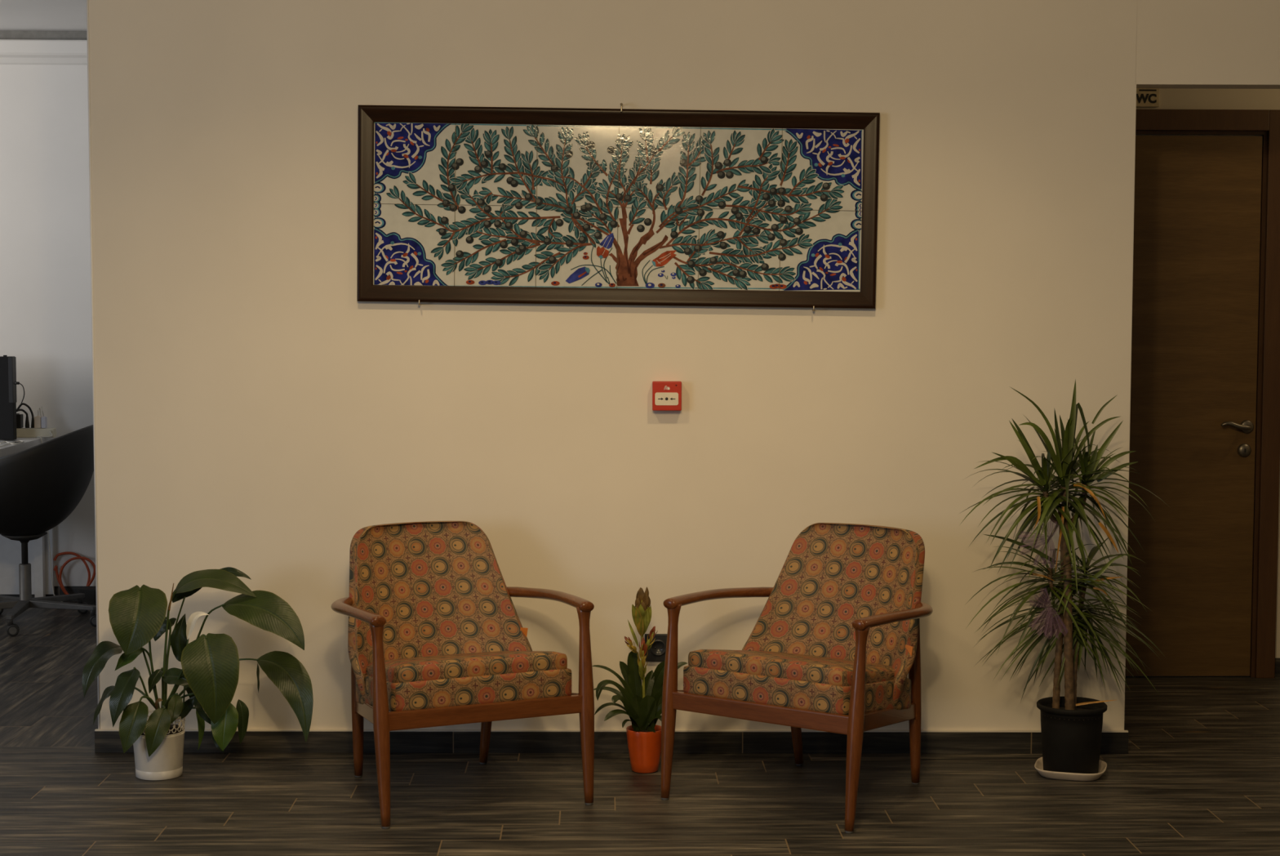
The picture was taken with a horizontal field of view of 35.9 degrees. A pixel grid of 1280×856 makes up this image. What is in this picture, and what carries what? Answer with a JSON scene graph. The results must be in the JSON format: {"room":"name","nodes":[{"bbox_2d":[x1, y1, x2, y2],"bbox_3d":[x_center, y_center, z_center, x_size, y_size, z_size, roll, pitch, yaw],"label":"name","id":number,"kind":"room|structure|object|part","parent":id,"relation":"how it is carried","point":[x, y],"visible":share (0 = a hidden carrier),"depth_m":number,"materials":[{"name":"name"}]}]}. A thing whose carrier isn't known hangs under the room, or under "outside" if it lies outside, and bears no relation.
{"room":"office waiting area","nodes":[
{"label":"office waiting area","id":0,"kind":"room"},
{"bbox_2d":[0,0,86,31],"bbox_3d":[-0.772,-1.508,3.463,10.600,0.080,12.144,0,4,-1],"label":"ceiling","id":1,"kind":"structure","parent":0,"point":[15,15],"depth_m":8.74,"materials":[{"name":"paint"}]},
{"bbox_2d":[0,64,95,586],"bbox_3d":[-3.300,-0.522,9.423,5.800,2.700,0.120,0,4,-1],"label":"wall","id":2,"kind":"structure","parent":0,"point":[46,291],"depth_m":9.35,"materials":[{"name":"paint"}]},
{"bbox_2d":[1,586,83,600],"bbox_3d":[-3.367,0.793,9.444,5.670,0.072,0.011,0,4,-1],"label":"baseboard","id":3,"kind":"structure","parent":2,"relation":"attached to","point":[57,589],"depth_m":9.45,"materials":[{"name":"brown wood"}]},
{"bbox_2d":[0,39,87,65],"bbox_3d":[-3.360,-1.763,9.247,5.670,0.110,0.060,0,4,-1],"label":"trim","id":4,"kind":"structure","parent":2,"relation":"attached to","point":[12,51],"depth_m":9.23,"materials":[{"name":"paint"}]},
{"bbox_2d":[0,30,87,39],"bbox_3d":[-3.361,-1.841,9.257,5.670,0.044,0.030,0,4,-1],"label":"trim","id":5,"kind":"structure","parent":2,"relation":"attached to","point":[4,34],"depth_m":9.25,"materials":[{"name":"white paint"}]},
{"bbox_2d":[133,709,185,780],"bbox_3d":[-1.472,0.969,6.038,0.161,0.189,0.161,0,4,-1],"label":"pot","id":6,"kind":"object","parent":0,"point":[166,762],"depth_m":5.98,"materials":[{"name":"white ceramic"}]},
{"bbox_2d":[0,600,1279,855],"bbox_3d":[-0.779,1.256,3.649,10.600,0.060,12.144,0,4,-1],"label":"floor","id":7,"kind":"structure","parent":0,"point":[1150,799],"depth_m":5.80,"materials":[{"name":"brown wood"}]},
{"bbox_2d":[0,427,56,597],"bbox_3d":[-3.562,0.441,8.947,1.643,0.841,0.920,0,4,-1],"label":"office desk","id":8,"kind":"object","parent":7,"relation":"on","point":[38,555],"depth_m":9.39,"materials":[{"name":"wood"}]},
{"bbox_2d":[0,355,17,439],"bbox_3d":[-3.134,-0.141,9.065,0.522,0.388,0.056,0,4,-1],"label":"computer","id":9,"kind":"object","parent":8,"relation":"on","point":[8,400],"visible":1,"depth_m":9.05,"materials":[{"name":"black plastic"}]},
{"bbox_3d":[-2.883,-0.221,9.065,0.020,0.209,0.056,0,4,-1],"label":"edge panel","id":10,"kind":"part","parent":9,"relation":"part of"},
{"bbox_2d":[13,381,24,409],"bbox_3d":[-2.858,-0.147,9.102,0.045,0.138,0.114,-1,4,-13],"label":"cable","id":11,"kind":"object","parent":9,"relation":"attached to","point":[15,382],"visible":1,"depth_m":9.06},
{"bbox_2d":[0,439,22,442],"bbox_3d":[-2.853,0.058,8.986,0.052,0.004,0.235,-3,5,-36],"label":"cable","id":12,"kind":"object","parent":8,"relation":"on","point":[0,439],"visible":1,"depth_m":8.99,"materials":[{"name":"black plastic"}]},
{"bbox_2d":[0,440,23,446],"bbox_3d":[-2.828,0.071,8.805,0.097,0.006,0.339,0,4,-1],"label":"cable","id":13,"kind":"object","parent":8,"relation":"on","point":[20,441],"visible":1,"depth_m":8.86,"materials":[{"name":"white plastic"}]},
{"bbox_2d":[16,413,23,427],"bbox_3d":[-2.920,-0.035,9.259,0.041,0.067,0.045,0,4,-1],"label":"charger","id":14,"kind":"object","parent":8,"relation":"attached to","point":[20,420],"visible":0.54,"depth_m":9.24,"materials":[{"name":"black plastic"}]},
{"bbox_2d":[25,414,29,427],"bbox_3d":[-2.876,-0.031,9.260,0.020,0.060,0.020,0,4,-1],"label":"plug","id":15,"kind":"object","parent":8,"relation":"attached to","point":[27,422],"visible":1,"depth_m":9.25,"materials":[{"name":"black plastic"}]},
{"bbox_2d":[17,408,27,415],"bbox_3d":[-2.908,-0.072,9.242,0.081,0.036,0.011,-2,4,-27],"label":"power cable","id":16,"kind":"object","parent":15,"relation":"attached to","point":[22,410],"visible":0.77,"depth_m":9.25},
{"bbox_2d":[31,416,34,427],"bbox_3d":[-2.849,-0.028,9.261,0.018,0.055,0.018,0,4,-1],"label":"plug","id":17,"kind":"object","parent":8,"relation":"attached to","point":[33,417],"visible":1,"depth_m":9.26,"materials":[{"name":"black plastic"}]},
{"bbox_2d":[16,402,33,416],"bbox_3d":[-2.893,-0.082,9.236,0.107,0.071,0.014,-2,4,-26],"label":"power cable","id":18,"kind":"object","parent":17,"relation":"attached to","point":[22,403],"visible":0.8,"depth_m":9.24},
{"bbox_3d":[-2.848,0.021,9.264,0.203,0.044,0.052,0,4,-1],"label":"power strip","id":19,"kind":"part","parent":8,"relation":"part of","materials":[{"name":"white plastic"}]},
{"bbox_2d":[34,415,42,427],"bbox_3d":[-2.824,-0.029,9.261,0.029,0.057,0.030,0,4,-1],"label":"charger","id":20,"kind":"object","parent":8,"relation":"attached to","point":[37,419],"visible":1,"depth_m":9.25,"materials":[{"name":"white plastic"}]},
{"bbox_3d":[-2.853,0.455,9.364,0.040,0.760,0.040,0,4,-1],"label":"leg","id":21,"kind":"part","parent":8,"relation":"part of","materials":[{"name":"white metal"}]},
{"bbox_2d":[40,416,47,427],"bbox_3d":[-2.797,-0.028,9.262,0.020,0.054,0.030,0,4,-1],"label":"charger","id":22,"kind":"object","parent":8,"relation":"attached to","point":[44,419],"visible":1,"depth_m":9.25,"materials":[{"name":"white plastic"}]},
{"bbox_2d":[36,430,62,601],"bbox_3d":[-2.767,0.424,9.274,0.055,0.828,0.170,1,4,7],"label":"cable","id":23,"kind":"object","parent":8,"relation":"attached to","point":[40,437],"visible":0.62,"depth_m":9.29,"materials":[{"name":"plastic"}]},
{"bbox_2d":[0,424,96,635],"bbox_3d":[-2.733,0.427,8.783,0.690,0.892,0.676,0,4,-1],"label":"office chair","id":24,"kind":"object","parent":7,"relation":"on","point":[42,484],"visible":0.96,"depth_m":8.60,"materials":[{"name":"black plastic"}]},
{"bbox_3d":[-2.912,0.788,8.743,0.325,0.036,0.048,-2,4,-24],"label":"arm","id":25,"kind":"part","parent":24,"relation":"part of","materials":[{"name":"metal"}]},
{"bbox_3d":[-2.866,0.774,8.952,0.048,0.036,0.325,-3,5,-42],"label":"arm","id":26,"kind":"part","parent":24,"relation":"part of","materials":[{"name":"metal"}]},
{"bbox_3d":[-2.712,0.826,8.495,0.024,0.046,0.024,0,4,-1],"label":"castor stem","id":27,"kind":"part","parent":24,"relation":"part of","materials":[{"name":"metal"}]},
{"bbox_3d":[-2.726,0.795,8.635,0.048,0.036,0.325,0,4,-6],"label":"arm","id":28,"kind":"part","parent":24,"relation":"part of","materials":[{"name":"metal"}]},
{"bbox_3d":[-2.743,0.229,8.779,0.676,0.500,0.662,0,4,-1],"label":"tub seat","id":29,"kind":"part","parent":24,"relation":"part of","materials":[{"name":"black plastic"}]},
{"bbox_3d":[-2.653,0.773,8.974,0.048,0.036,0.325,2,4,30],"label":"arm","id":30,"kind":"part","parent":24,"relation":"part of","materials":[{"name":"metal"}]},
{"bbox_3d":[-2.566,0.786,8.778,0.325,0.036,0.048,1,4,12],"label":"arm","id":31,"kind":"part","parent":24,"relation":"part of","materials":[{"name":"metal"}]},
{"bbox_3d":[-2.581,0.786,9.098,0.024,0.046,0.024,0,4,-1],"label":"castor stem","id":32,"kind":"part","parent":24,"relation":"part of","materials":[{"name":"metal"}]},
{"bbox_3d":[-2.427,0.809,8.750,0.024,0.046,0.024,0,4,-1],"label":"castor stem","id":33,"kind":"part","parent":24,"relation":"part of","materials":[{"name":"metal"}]},
{"bbox_2d":[53,551,95,594],"bbox_3d":[-2.692,0.702,9.397,0.214,0.220,0.065,0,4,-1],"label":"cable","id":34,"kind":"object","parent":7,"relation":"on","point":[79,557],"visible":0.77,"depth_m":9.39,"materials":[{"name":"red plastic"}]},
{"bbox_2d":[79,586,96,604],"bbox_3d":[-2.593,0.797,9.284,0.075,0.088,0.133,0,4,-1],"label":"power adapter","id":35,"kind":"object","parent":7,"relation":"on","point":[90,592],"visible":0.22,"depth_m":9.25,"materials":[{"name":"black plastic"}]},
{"bbox_2d":[82,566,313,780],"bbox_3d":[-1.339,0.749,5.972,0.697,0.637,0.301,0,4,-1],"label":"peace lily","id":36,"kind":"object","parent":7,"relation":"on","point":[209,673],"visible":1,"depth_m":5.95,"materials":[{"name":"plant"}]},
{"bbox_2d":[186,611,208,639],"bbox_3d":[-1.330,0.594,5.919,0.079,0.090,0.017,2,4,21],"label":"flower","id":37,"kind":"object","parent":36,"relation":"on","point":[191,622],"depth_m":5.92,"materials":[{"name":"white plant"}]},
{"bbox_2d":[330,520,594,828],"bbox_3d":[-0.563,0.693,5.852,0.694,0.768,0.683,-2,4,-25],"label":"armchair","id":38,"kind":"object","parent":7,"relation":"on","point":[437,636],"visible":1,"depth_m":5.88,"materials":[{"name":"multicoloured fabric"}]},
{"bbox_3d":[-0.856,0.792,5.979,0.038,0.542,0.097,0,4,-6],"label":"leg","id":39,"kind":"part","parent":38,"relation":"part of","materials":[{"name":"brown wood"}]},
{"bbox_3d":[-0.821,0.525,5.684,0.114,0.051,0.544,-1,4,-15],"label":"armrest","id":40,"kind":"part","parent":38,"relation":"part of","materials":[{"name":"brown wood"}]},
{"bbox_3d":[-0.782,0.823,5.722,0.026,0.115,0.531,-1,4,-16],"label":"rail","id":41,"kind":"part","parent":38,"relation":"part of","materials":[{"name":"brown wood"}]},
{"bbox_3d":[-0.719,0.815,5.458,0.049,0.567,0.088,-2,4,-25],"label":"leg","id":42,"kind":"part","parent":38,"relation":"part of","materials":[{"name":"brown wood"}]},
{"bbox_3d":[-0.636,0.555,6.000,0.573,0.513,0.338,-2,4,-25],"label":"backrest","id":43,"kind":"part","parent":38,"relation":"part of","materials":[{"name":"fabric"}]},
{"bbox_3d":[-0.532,0.757,5.790,0.539,0.141,0.455,-2,4,-25],"label":"seat","id":44,"kind":"part","parent":38,"relation":"part of","materials":[{"name":"fabric"}]},
{"bbox_2d":[365,650,567,682],"bbox_3d":[-0.534,0.700,5.792,0.527,0.123,0.452,-2,4,-25],"label":"seat cushion","id":45,"kind":"object","parent":38,"relation":"on","point":[401,666],"depth_m":5.62,"materials":[{"name":"fabric"}]},
{"bbox_3d":[-0.467,0.781,6.161,0.038,0.542,0.097,-4,5,-44],"label":"leg","id":46,"kind":"part","parent":38,"relation":"part of","materials":[{"name":"brown wood"}]},
{"bbox_3d":[-0.435,0.804,5.585,0.590,0.051,0.022,-2,4,-25],"label":"rail","id":47,"kind":"part","parent":38,"relation":"part of","materials":[{"name":"brown wood"}]},
{"bbox_3d":[-0.276,0.509,5.938,0.114,0.051,0.544,-3,5,-35],"label":"armrest","id":48,"kind":"part","parent":38,"relation":"part of","materials":[{"name":"brown wood"}]},
{"bbox_3d":[-0.155,0.799,5.721,0.049,0.567,0.088,-2,4,-25],"label":"leg","id":49,"kind":"part","parent":38,"relation":"part of","materials":[{"name":"brown wood"}]},
{"bbox_2d":[591,586,687,773],"bbox_3d":[0.001,0.777,6.054,0.303,0.574,0.218,0,4,-1],"label":"bromeliad","id":50,"kind":"object","parent":7,"relation":"on","point":[642,704],"visible":0.96,"depth_m":6.06,"materials":[{"name":"plant"}]},
{"bbox_3d":[0.010,0.767,6.087,0.017,0.297,0.009,0,4,-1],"label":"flower stem","id":51,"kind":"part","parent":50,"relation":"part of","materials":[{"name":"green plant"}]},
{"bbox_2d":[661,522,933,833],"bbox_3d":[0.514,0.697,5.836,0.694,0.768,0.683,3,5,35],"label":"armchair","id":52,"kind":"object","parent":7,"relation":"on","point":[833,646],"visible":1,"depth_m":5.80,"materials":[{"name":"multicoloured fabric"}]},
{"bbox_3d":[0.088,0.795,5.777,0.049,0.567,0.088,3,5,35],"label":"leg","id":53,"kind":"part","parent":52,"relation":"part of","materials":[{"name":"brown wood"}]},
{"bbox_3d":[0.249,0.508,5.969,0.544,0.051,0.114,-4,5,-45],"label":"armrest","id":54,"kind":"part","parent":52,"relation":"part of","materials":[{"name":"brown wood"}]},
{"bbox_3d":[0.339,0.805,5.594,0.590,0.051,0.022,3,5,35],"label":"rail","id":55,"kind":"part","parent":52,"relation":"part of","materials":[{"name":"brown wood"}]},
{"bbox_3d":[0.471,0.760,5.780,0.539,0.141,0.455,3,5,35],"label":"seat","id":56,"kind":"part","parent":52,"relation":"part of","materials":[{"name":"fabric"}]},
{"bbox_3d":[0.471,0.784,6.156,0.097,0.542,0.038,-3,5,-36],"label":"leg","id":57,"kind":"part","parent":52,"relation":"part of","materials":[{"name":"brown wood"}]},
{"bbox_2d":[688,648,906,685],"bbox_3d":[0.475,0.704,5.781,0.527,0.123,0.452,3,5,35],"label":"seat cushion","id":58,"kind":"object","parent":52,"relation":"on","point":[706,667],"depth_m":5.66,"materials":[{"name":"fabric"}]},
{"bbox_3d":[0.614,0.560,5.969,0.573,0.513,0.338,3,5,35],"label":"backrest","id":59,"kind":"part","parent":52,"relation":"part of","materials":[{"name":"fabric"}]},
{"bbox_3d":[0.597,0.821,5.421,0.049,0.567,0.088,3,5,35],"label":"leg","id":60,"kind":"part","parent":52,"relation":"part of","materials":[{"name":"brown wood"}]},
{"bbox_3d":[0.704,0.830,5.670,0.026,0.115,0.531,2,4,26],"label":"rail","id":61,"kind":"part","parent":52,"relation":"part of","materials":[{"name":"brown wood"}]},
{"bbox_3d":[0.741,0.533,5.624,0.114,0.051,0.544,2,4,25],"label":"armrest","id":62,"kind":"part","parent":52,"relation":"part of","materials":[{"name":"brown wood"}]},
{"bbox_3d":[0.823,0.801,5.910,0.038,0.542,0.097,1,4,16],"label":"leg","id":63,"kind":"part","parent":52,"relation":"part of","materials":[{"name":"brown wood"}]},
{"bbox_2d":[1034,756,1106,780],"bbox_3d":[1.328,1.052,6.085,0.215,0.030,0.215,1,4,17],"label":"saucer","id":64,"kind":"object","parent":7,"relation":"on","point":[1038,765],"visible":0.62,"depth_m":6.00,"materials":[{"name":"white plastic"}]},
{"bbox_2d":[960,379,1169,773],"bbox_3d":[1.288,0.454,6.034,0.655,1.214,0.466,0,4,-1],"label":"dracaena","id":65,"kind":"object","parent":64,"relation":"on","point":[1071,724],"visible":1,"depth_m":6.00,"materials":[{"name":"plant"}]},
{"bbox_3d":[1.241,0.238,5.994,0.547,0.425,0.379,1,4,16],"label":"crown","id":66,"kind":"part","parent":65,"relation":"part of","materials":[{"name":"green plant"}]},
{"bbox_3d":[1.261,0.519,6.030,0.582,0.339,0.411,0,4,-1],"label":"crown","id":67,"kind":"part","parent":65,"relation":"part of","materials":[{"name":"green plant"}]},
{"bbox_3d":[1.295,0.221,6.018,0.634,0.564,0.448,0,4,-1],"label":"crown","id":68,"kind":"part","parent":65,"relation":"part of","materials":[{"name":"green plant"}]},
{"bbox_3d":[1.308,0.684,6.093,0.592,0.321,0.355,0,4,-1],"label":"crown","id":69,"kind":"part","parent":65,"relation":"part of","materials":[{"name":"green plant"}]},
{"bbox_3d":[1.347,0.482,6.076,0.405,0.306,0.314,0,4,-1],"label":"crown","id":70,"kind":"part","parent":65,"relation":"part of","materials":[{"name":"green plant"}]},
{"bbox_3d":[1.359,0.191,6.046,0.432,0.448,0.362,2,4,28],"label":"crown","id":71,"kind":"part","parent":65,"relation":"part of","materials":[{"name":"green plant"}]},
{"bbox_3d":[1.381,0.674,6.120,0.433,0.308,0.294,0,4,-1],"label":"crown","id":72,"kind":"part","parent":65,"relation":"part of","materials":[{"name":"green plant"}]},
{"bbox_2d":[626,724,661,773],"bbox_3d":[0.015,0.994,6.110,0.117,0.134,0.117,0,4,-1],"label":"pot","id":73,"kind":"object","parent":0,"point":[644,740],"depth_m":6.07,"materials":[{"name":"orange ceramic"}]},
{"bbox_2d":[88,0,1279,729],"bbox_3d":[1.365,-0.303,6.339,6.204,2.700,0.126,0,4,0],"label":"wall","id":74,"kind":"structure","parent":0,"point":[254,415],"depth_m":6.27,"materials":[{"name":"white paint"}]},
{"bbox_2d":[86,0,100,728],"bbox_3d":[-1.735,-0.343,6.258,0.008,2.624,0.008,0,4,-1],"label":"trim","id":75,"kind":"structure","parent":74,"relation":"attached to","point":[87,1],"depth_m":6.26,"materials":[{"name":"beige paint"}]},
{"bbox_2d":[94,728,1128,753],"bbox_3d":[-0.089,1.006,6.413,3.325,0.070,0.136,0,4,0],"label":"baseboard","id":76,"kind":"structure","parent":74,"relation":"attached to","point":[105,741],"depth_m":6.34,"materials":[{"name":"brown wood"}]},
{"bbox_2d":[94,728,1128,732],"bbox_3d":[-0.089,0.973,6.348,3.322,0.005,0.015,0,4,0],"label":"trim","id":77,"kind":"structure","parent":74,"relation":"attached to","point":[282,730],"depth_m":6.34,"materials":[{"name":"white wood"}]},
{"bbox_2d":[356,104,879,308],"bbox_3d":[-0.070,-0.696,6.226,1.653,0.654,0.032,1,4,0],"label":"picture","id":78,"kind":"object","parent":74,"relation":"attached to","point":[494,202],"visible":1,"depth_m":6.22,"materials":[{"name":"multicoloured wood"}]},
{"bbox_2d":[644,633,666,661],"bbox_3d":[0.059,0.704,6.329,0.088,0.088,0.014,0,4,0],"label":"wall socket","id":79,"kind":"object","parent":74,"relation":"attached to","point":[657,651],"visible":0.75,"depth_m":6.33,"materials":[{"name":"plastic"}]},
{"bbox_2d":[652,381,681,410],"bbox_3d":[0.085,-0.102,6.262,0.092,0.092,0.041,0,4,0],"label":"fire alarm","id":80,"kind":"object","parent":74,"relation":"attached to","point":[666,395],"visible":1,"depth_m":6.24,"materials":[{"name":"red plastic"}]},
{"bbox_3d":[0.084,-0.092,6.244,0.074,0.040,0.002,0,4,0],"label":"press plate","id":81,"kind":"part","parent":80,"relation":"part of","materials":[{"name":"white plastic"}]},
{"bbox_2d":[1036,696,1106,773],"bbox_3d":[1.328,0.953,6.078,0.213,0.214,0.213,0,4,-1],"label":"pot","id":82,"kind":"object","parent":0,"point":[1071,729],"depth_m":6.01,"materials":[{"name":"black plastic"}]},
{"bbox_2d":[1135,88,1279,675],"bbox_3d":[2.039,-0.388,7.623,4.800,2.700,0.120,0,4,-1],"label":"wall","id":83,"kind":"structure","parent":0,"point":[1169,98],"depth_m":7.51,"materials":[{"name":"paint"}]},
{"bbox_2d":[1136,88,1159,106],"bbox_3d":[1.927,-1.255,7.497,0.092,0.070,0.009,0,4,-1],"label":"sign","id":84,"kind":"object","parent":83,"relation":"attached to","point":[1145,97],"visible":0.94,"depth_m":7.49,"materials":[{"name":"beige plastic"}]},
{"bbox_2d":[1124,109,1279,677],"bbox_3d":[1.938,-0.120,7.537,1.034,2.176,0.084,0,4,-1],"label":"door","id":85,"kind":"structure","parent":83,"relation":"in","point":[1205,413],"depth_m":7.56,"materials":[{"name":"brown wood"}]},
{"bbox_3d":[2.276,-0.010,7.533,0.123,0.033,0.048,0,4,-1],"label":"handle","id":86,"kind":"part","parent":85,"relation":"part of","materials":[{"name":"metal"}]},
{"bbox_2d":[1274,657,1279,676],"bbox_3d":[3.385,0.929,7.674,1.864,0.072,0.011,0,4,-1],"label":"baseboard","id":87,"kind":"structure","parent":83,"relation":"attached to","point":[1277,673],"depth_m":7.65,"materials":[{"name":"brown wood"}]}
]}

